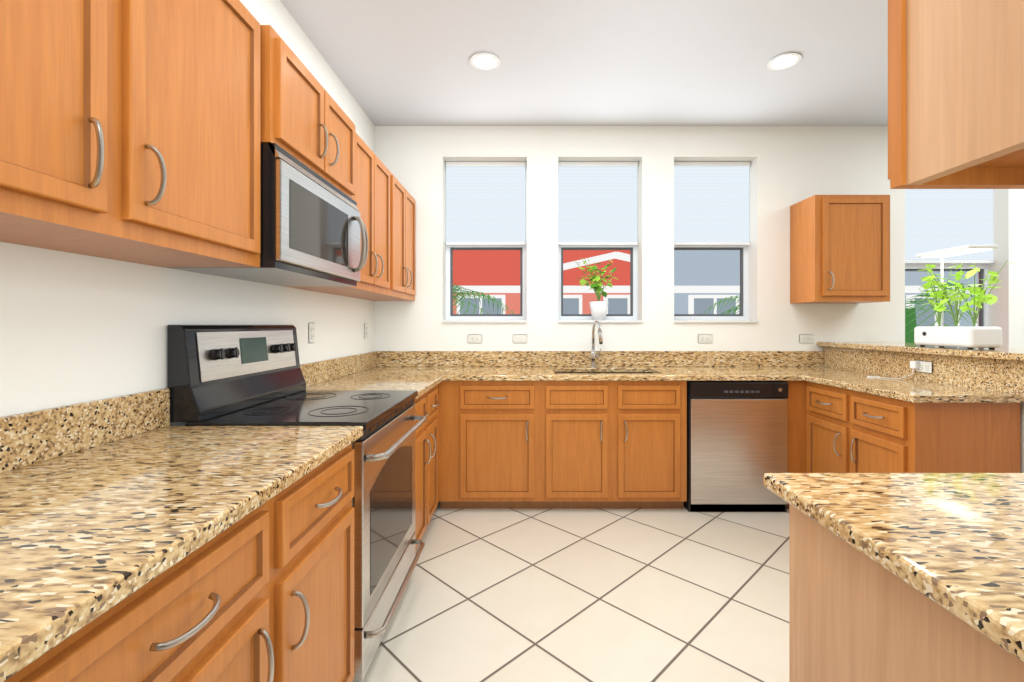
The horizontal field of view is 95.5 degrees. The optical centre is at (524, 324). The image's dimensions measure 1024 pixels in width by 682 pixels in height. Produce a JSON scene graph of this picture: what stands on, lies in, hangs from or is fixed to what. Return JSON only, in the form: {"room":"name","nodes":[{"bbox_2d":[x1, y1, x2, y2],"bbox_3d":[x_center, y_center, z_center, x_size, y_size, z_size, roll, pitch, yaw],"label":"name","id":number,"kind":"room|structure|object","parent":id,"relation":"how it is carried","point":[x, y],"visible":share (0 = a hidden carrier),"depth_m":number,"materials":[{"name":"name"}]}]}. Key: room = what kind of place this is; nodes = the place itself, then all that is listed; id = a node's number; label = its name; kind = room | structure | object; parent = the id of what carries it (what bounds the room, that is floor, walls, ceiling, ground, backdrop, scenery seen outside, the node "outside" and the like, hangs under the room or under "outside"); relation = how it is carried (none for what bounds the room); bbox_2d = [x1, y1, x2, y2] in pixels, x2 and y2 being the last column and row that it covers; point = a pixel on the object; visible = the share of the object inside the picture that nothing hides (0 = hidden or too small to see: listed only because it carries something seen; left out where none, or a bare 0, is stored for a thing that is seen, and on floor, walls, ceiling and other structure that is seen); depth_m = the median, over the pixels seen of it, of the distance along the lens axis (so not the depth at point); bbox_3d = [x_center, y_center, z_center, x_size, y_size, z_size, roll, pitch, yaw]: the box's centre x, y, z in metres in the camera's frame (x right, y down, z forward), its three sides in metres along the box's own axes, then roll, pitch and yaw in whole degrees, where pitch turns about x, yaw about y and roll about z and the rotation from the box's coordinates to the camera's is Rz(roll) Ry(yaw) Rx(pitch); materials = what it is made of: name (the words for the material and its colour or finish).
{"room":"kitchen","nodes":[
{"label":"kitchen","id":0,"kind":"room"},
{"bbox_2d":[0,0,374,425],"bbox_3d":[-1.325,-0.170,0.360,0.250,2.840,7.220,0,0,0],"label":"wall","id":1,"kind":"structure","parent":0,"point":[76,328],"depth_m":1.40,"materials":[{"name":"white paint"}]},
{"bbox_2d":[0,0,106,234],"bbox_3d":[-1.012,-0.595,0.705,0.376,0.810,0.550,0,0,0],"label":"upper cabinet","id":2,"kind":"object","parent":1,"relation":"attached to","point":[53,117],"visible":1,"depth_m":0.86,"materials":[{"name":"brown wood"}]},
{"bbox_2d":[0,0,259,267],"bbox_3d":[-1.012,-0.595,1.262,0.376,0.810,0.565,0,0,0],"label":"upper cabinet","id":3,"kind":"object","parent":1,"relation":"attached to","point":[183,133],"visible":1,"depth_m":1.19,"materials":[{"name":"brown wood"}]},
{"bbox_2d":[260,25,354,199],"bbox_3d":[-0.997,-0.805,1.930,0.406,0.390,0.760,0,0,0],"label":"upper cabinet","id":4,"kind":"object","parent":1,"relation":"attached to","point":[305,119],"visible":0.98,"depth_m":1.75,"materials":[{"name":"brown wood"}]},
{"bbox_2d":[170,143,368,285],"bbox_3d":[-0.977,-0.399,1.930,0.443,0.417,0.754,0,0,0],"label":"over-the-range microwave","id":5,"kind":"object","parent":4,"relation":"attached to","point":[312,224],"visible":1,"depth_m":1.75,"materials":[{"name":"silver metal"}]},
{"bbox_2d":[308,323,314,342],"bbox_3d":[-1.195,0.045,2.607,0.010,0.115,0.070,0,0,0],"label":"electrical outlet","id":6,"kind":"object","parent":1,"relation":"attached to","point":[311,332],"visible":1,"depth_m":2.60,"materials":[{"name":"white plastic"}]},
{"bbox_2d":[283,132,389,294],"bbox_3d":[-1.012,-0.595,2.655,0.376,0.810,0.690,0,0,0],"label":"upper cabinet","id":7,"kind":"object","parent":1,"relation":"attached to","point":[372,188],"visible":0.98,"depth_m":2.64,"materials":[{"name":"brown wood"}]},
{"bbox_2d":[364,323,367,337],"bbox_3d":[-1.195,0.045,3.500,0.010,0.115,0.070,0,0,0],"label":"electrical outlet","id":8,"kind":"object","parent":1,"relation":"attached to","point":[365,330],"visible":1,"depth_m":3.49,"materials":[{"name":"white plastic"}]},
{"bbox_2d":[340,171,415,300],"bbox_3d":[-1.012,-0.595,3.360,0.376,0.810,0.720,0,0,0],"label":"upper cabinet","id":9,"kind":"object","parent":1,"relation":"attached to","point":[402,244],"visible":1,"depth_m":3.29,"materials":[{"name":"brown wood"}]},
{"bbox_2d":[353,501,788,681],"bbox_3d":[2.400,1.310,0.360,7.700,0.120,7.220,0,0,0],"label":"floor","id":10,"kind":"structure","parent":0,"point":[684,594],"depth_m":2.12,"materials":[{"name":"tile"}]},
{"bbox_2d":[4,501,273,681],"bbox_3d":[-0.847,0.810,0.755,0.656,0.880,0.570,0,0,0],"label":"base cabinet","id":11,"kind":"object","parent":10,"relation":"on","point":[201,614],"visible":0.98,"depth_m":0.78,"materials":[{"name":"brown wood"}]},
{"bbox_2d":[167,325,426,681],"bbox_3d":[-0.834,0.625,1.930,0.722,1.250,0.758,0,0,0],"label":"range","id":12,"kind":"object","parent":10,"relation":"on","point":[234,375],"visible":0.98,"depth_m":1.75,"materials":[{"name":"silver metal"}]},
{"bbox_2d":[268,444,353,681],"bbox_3d":[-0.847,0.810,1.292,0.656,0.880,0.505,0,0,0],"label":"base cabinet","id":13,"kind":"object","parent":10,"relation":"on","point":[311,576],"visible":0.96,"depth_m":1.24,"materials":[{"name":"brown wood"}]},
{"bbox_2d":[414,384,439,550],"bbox_3d":[-0.847,0.810,2.710,0.656,0.880,0.790,0,0,0],"label":"base cabinet","id":14,"kind":"object","parent":10,"relation":"on","point":[427,404],"visible":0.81,"depth_m":2.62,"materials":[{"name":"brown wood"}]},
{"bbox_2d":[439,381,537,507],"bbox_3d":[-0.242,0.810,3.382,0.665,0.880,0.666,0,0,0],"label":"base cabinet","id":15,"kind":"object","parent":10,"relation":"on","point":[488,444],"visible":0.98,"depth_m":3.10,"materials":[{"name":"brown wood"}]},
{"bbox_2d":[300,355,447,398],"bbox_3d":[-0.864,0.290,2.678,0.668,0.160,0.725,0,0,0],"label":"countertop","id":16,"kind":"structure","parent":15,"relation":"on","point":[422,372],"depth_m":2.95,"materials":[{"name":"stone"}]},
{"bbox_2d":[538,372,686,507],"bbox_3d":[0.585,0.810,3.382,0.990,0.880,0.666,0,0,0],"label":"base cabinet","id":17,"kind":"object","parent":10,"relation":"on","point":[612,444],"visible":0.98,"depth_m":3.10,"materials":[{"name":"brown wood"}]},
{"bbox_2d":[356,351,877,380],"bbox_3d":[0.591,0.290,3.379,3.578,0.160,0.678,0,0,0],"label":"countertop","id":18,"kind":"structure","parent":17,"relation":"on","point":[462,365],"depth_m":3.70,"materials":[{"name":"stone"}]},
{"bbox_2d":[590,321,602,367],"bbox_3d":[0.553,0.152,3.552,0.091,0.365,0.240,0,0,0],"label":"faucet","id":19,"kind":"object","parent":18,"relation":"on","point":[594,356],"visible":1,"depth_m":3.63,"materials":[{"name":"silver metal"}]},
{"bbox_2d":[555,373,651,373],"bbox_3d":[0.590,0.469,3.400,0.752,0.194,0.392,0,0,0],"label":"sink","id":20,"kind":"object","parent":18,"relation":"in","point":[603,373],"visible":0.04,"depth_m":3.59,"materials":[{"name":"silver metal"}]},
{"bbox_2d":[684,381,787,511],"bbox_3d":[1.420,0.814,3.364,0.650,0.872,0.592,0,0,0],"label":"dishwasher","id":21,"kind":"object","parent":10,"relation":"on","point":[737,440],"visible":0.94,"depth_m":3.08,"materials":[{"name":"silver metal"}]},
{"bbox_2d":[786,381,805,507],"bbox_3d":[2.065,0.810,3.410,0.630,0.880,0.610,0,0,0],"label":"base cabinet","id":22,"kind":"object","parent":10,"relation":"on","point":[796,398],"depth_m":3.10,"materials":[{"name":"brown wood"}]},
{"bbox_2d":[789,504,1023,681],"bbox_3d":[1.590,0.810,0.713,2.020,0.880,0.615,0,0,0],"label":"base cabinet","id":23,"kind":"object","parent":10,"relation":"on","point":[855,615],"depth_m":0.79,"materials":[{"name":"brown wood"}]},
{"bbox_2d":[763,473,1023,661],"bbox_3d":[1.570,0.352,0.733,2.060,0.035,0.655,0,0,0],"label":"countertop","id":24,"kind":"structure","parent":23,"relation":"on","point":[952,543],"depth_m":0.77,"materials":[{"name":"stone"}]},
{"bbox_2d":[806,381,1019,472],"bbox_3d":[2.099,0.810,2.670,0.561,0.880,0.870,0,0,0],"label":"base cabinet","id":25,"kind":"object","parent":10,"relation":"on","point":[849,431],"visible":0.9,"depth_m":2.28,"materials":[{"name":"brown wood"}]},
{"bbox_2d":[804,375,1023,402],"bbox_3d":[2.107,0.352,2.620,0.546,0.035,0.840,0,0,0],"label":"countertop","id":26,"kind":"structure","parent":25,"relation":"on","point":[910,390],"depth_m":2.41,"materials":[{"name":"stone"}]},
{"bbox_2d":[867,361,918,378],"bbox_3d":[2.266,0.277,2.898,0.213,0.113,0.207,0,0,0],"label":"plug","id":27,"kind":"object","parent":26,"relation":"on","point":[914,364],"visible":0.98,"depth_m":2.81,"materials":[{"name":"white plastic"}]},
{"bbox_3d":[-0.847,0.810,0.035,0.656,0.880,0.870,0,0,0],"label":"base cabinet","id":28,"kind":"object","parent":10,"relation":"on","visible":0},
{"bbox_2d":[0,388,362,681],"bbox_3d":[-0.867,0.290,0.573,0.662,0.160,1.945,0,0,0],"label":"countertop","id":29,"kind":"structure","parent":28,"relation":"on","point":[106,504],"depth_m":0.92,"materials":[{"name":"stone"}]},
{"bbox_2d":[280,0,887,125],"bbox_3d":[2.400,-1.650,0.360,7.700,0.120,7.220,0,0,0],"label":"ceiling","id":30,"kind":"structure","parent":0,"point":[607,62],"depth_m":2.80,"materials":[{"name":"white paint"}]},
{"bbox_2d":[470,52,499,69],"bbox_3d":[-0.240,-1.585,2.800,0.184,0.010,0.184,0,0,0],"label":"recessed light","id":31,"kind":"object","parent":30,"relation":"in","point":[485,61],"visible":1,"depth_m":2.79,"materials":[{"name":"white glass"}]},
{"bbox_2d":[767,52,801,69],"bbox_3d":[1.560,-1.585,2.800,0.184,0.010,0.184,0,0,0],"label":"recessed light","id":32,"kind":"object","parent":30,"relation":"in","point":[784,61],"visible":1,"depth_m":2.79,"materials":[{"name":"white glass"}]},
{"bbox_2d":[375,126,1023,350],"bbox_3d":[2.400,-0.170,3.845,7.200,2.840,0.250,0,0,0],"label":"wall","id":33,"kind":"structure","parent":0,"point":[790,166],"depth_m":3.72,"materials":[{"name":"white paint"}]},
{"bbox_2d":[468,334,481,342],"bbox_3d":[-0.400,0.112,3.715,0.115,0.070,0.010,0,0,0],"label":"electrical outlet","id":34,"kind":"object","parent":33,"relation":"attached to","point":[474,338],"visible":1,"depth_m":3.71,"materials":[{"name":"white plastic"}]},
{"bbox_2d":[442,162,526,322],"bbox_3d":[-0.323,-0.680,3.821,0.674,1.328,0.238,0,0,0],"label":"window","id":35,"kind":"structure","parent":33,"relation":"in","point":[486,205],"depth_m":3.83,"materials":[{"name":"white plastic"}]},
{"bbox_2d":[513,334,526,342],"bbox_3d":[-0.040,0.112,3.716,0.115,0.070,0.009,0,0,0],"label":"light switch","id":36,"kind":"object","parent":33,"relation":"attached to","point":[519,338],"visible":1,"depth_m":3.71,"materials":[{"name":"white plastic"}]},
{"bbox_2d":[558,162,642,322],"bbox_3d":[0.602,-0.680,3.821,0.672,1.328,0.238,0,0,0],"label":"window","id":37,"kind":"structure","parent":33,"relation":"in","point":[597,205],"depth_m":3.83,"materials":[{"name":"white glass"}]},
{"bbox_2d":[577,259,618,319],"bbox_3d":[0.580,-0.292,3.782,0.363,0.510,0.161,0,0,0],"label":"potted plant","id":38,"kind":"object","parent":37,"relation":"on","point":[598,308],"visible":1,"depth_m":3.76,"materials":[{"name":"green plant"}]},
{"bbox_2d":[698,334,711,342],"bbox_3d":[1.440,0.112,3.715,0.115,0.070,0.010,0,0,0],"label":"electrical outlet","id":39,"kind":"object","parent":33,"relation":"attached to","point":[704,338],"visible":1,"depth_m":3.71,"materials":[{"name":"white plastic"}]},
{"bbox_2d":[674,162,757,322],"bbox_3d":[1.526,-0.680,3.821,0.668,1.328,0.238,0,0,0],"label":"window","id":40,"kind":"structure","parent":33,"relation":"in","point":[711,205],"depth_m":3.83,"materials":[{"name":"white fabric"}]},
{"bbox_2d":[799,334,813,342],"bbox_3d":[2.250,0.112,3.715,0.115,0.070,0.010,0,0,0],"label":"electrical outlet","id":41,"kind":"object","parent":33,"relation":"attached to","point":[806,338],"visible":1,"depth_m":3.71,"materials":[{"name":"white plastic"}]},
{"bbox_2d":[790,195,889,303],"bbox_3d":[2.395,-0.560,3.532,0.550,0.780,0.376,0,0,0],"label":"upper cabinet","id":42,"kind":"object","parent":33,"relation":"attached to","point":[839,249],"visible":1,"depth_m":3.39,"materials":[{"name":"brown wood"}]},
{"bbox_2d":[905,189,993,326],"bbox_3d":[3.455,-0.507,3.821,0.830,1.674,0.238,0,0,0],"label":"window","id":43,"kind":"structure","parent":33,"relation":"in","point":[938,219],"depth_m":3.83,"materials":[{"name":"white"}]},
{"bbox_2d":[1020,403,1023,472],"bbox_3d":[2.460,0.710,2.960,0.120,1.080,1.520,0,0,0],"label":"wall","id":44,"kind":"structure","parent":0,"point":[1021,437],"depth_m":2.25,"materials":[{"name":"white paint"}]},
{"bbox_2d":[817,342,1023,360],"bbox_3d":[2.605,0.152,2.930,0.550,0.035,1.580,0,0,0],"label":"bar","id":45,"kind":"object","parent":44,"relation":"on","point":[1008,353],"visible":0.94,"depth_m":2.69,"materials":[{"name":"stone"}]},
{"bbox_2d":[914,245,1011,348],"bbox_3d":[2.598,-0.155,2.754,0.390,0.580,0.483,0,0,0],"label":"garden","id":46,"kind":"object","parent":45,"relation":"on","point":[971,337],"visible":1,"depth_m":2.69,"materials":[{"name":"green plant"}]},
{"bbox_2d":[823,346,1023,394],"bbox_3d":[2.390,0.271,2.959,0.018,0.199,1.518,0,0,0],"label":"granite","id":47,"kind":"object","parent":44,"relation":"attached to","point":[1001,375],"visible":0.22,"depth_m":2.67,"materials":[{"name":"beige stone"}]},
{"bbox_2d":[916,360,932,372],"bbox_3d":[2.375,0.250,2.770,0.010,0.070,0.115,0,0,0],"label":"outlet","id":48,"kind":"object","parent":47,"relation":"attached to","point":[925,366],"visible":0.98,"depth_m":2.75,"materials":[{"name":"white plastic"}]},
{"bbox_3d":[3.300,-0.170,0.330,5.400,2.840,0.140,0,0,0],"label":"wall","id":49,"kind":"structure","parent":0,"visible":0},
{"bbox_2d":[888,0,1023,188],"bbox_3d":[1.569,-0.650,0.555,2.062,0.900,0.300,0,0,0],"label":"upper cabinet","id":50,"kind":"object","parent":49,"relation":"attached to","point":[955,94],"visible":1,"depth_m":0.60,"materials":[{"name":"brown wood"}]},
{"label":"outside","id":51,"kind":"structure","parent":0,"visible":0},
{"bbox_2d":[453,284,512,313],"bbox_3d":[-1.216,1.800,7.378,2.443,4.902,2.454,0,0,0],"label":"palm","id":52,"kind":"object","parent":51,"point":[462,292],"visible":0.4,"depth_m":7.22,"materials":[{"name":"green plant"}]},
{"bbox_2d":[453,250,977,326],"bbox_3d":[4.000,-2.750,11.000,36.000,16.000,1.000,0,0,0],"label":"buildings","id":53,"kind":"structure","parent":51,"point":[704,280],"depth_m":10.70},
{"bbox_2d":[705,296,739,313],"bbox_3d":[3.910,1.821,7.554,2.584,4.861,2.464,0,0,0],"label":"palm","id":54,"kind":"object","parent":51,"point":[734,309],"visible":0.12,"depth_m":7.87,"materials":[{"name":"green plant"}]},
{"bbox_2d":[905,283,977,342],"bbox_3d":[5.911,1.809,7.211,2.849,4.886,3.086,0,0,0],"label":"palm","id":55,"kind":"object","parent":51,"point":[910,319],"visible":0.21,"depth_m":7.10,"materials":[{"name":"green plant"}]}
]}

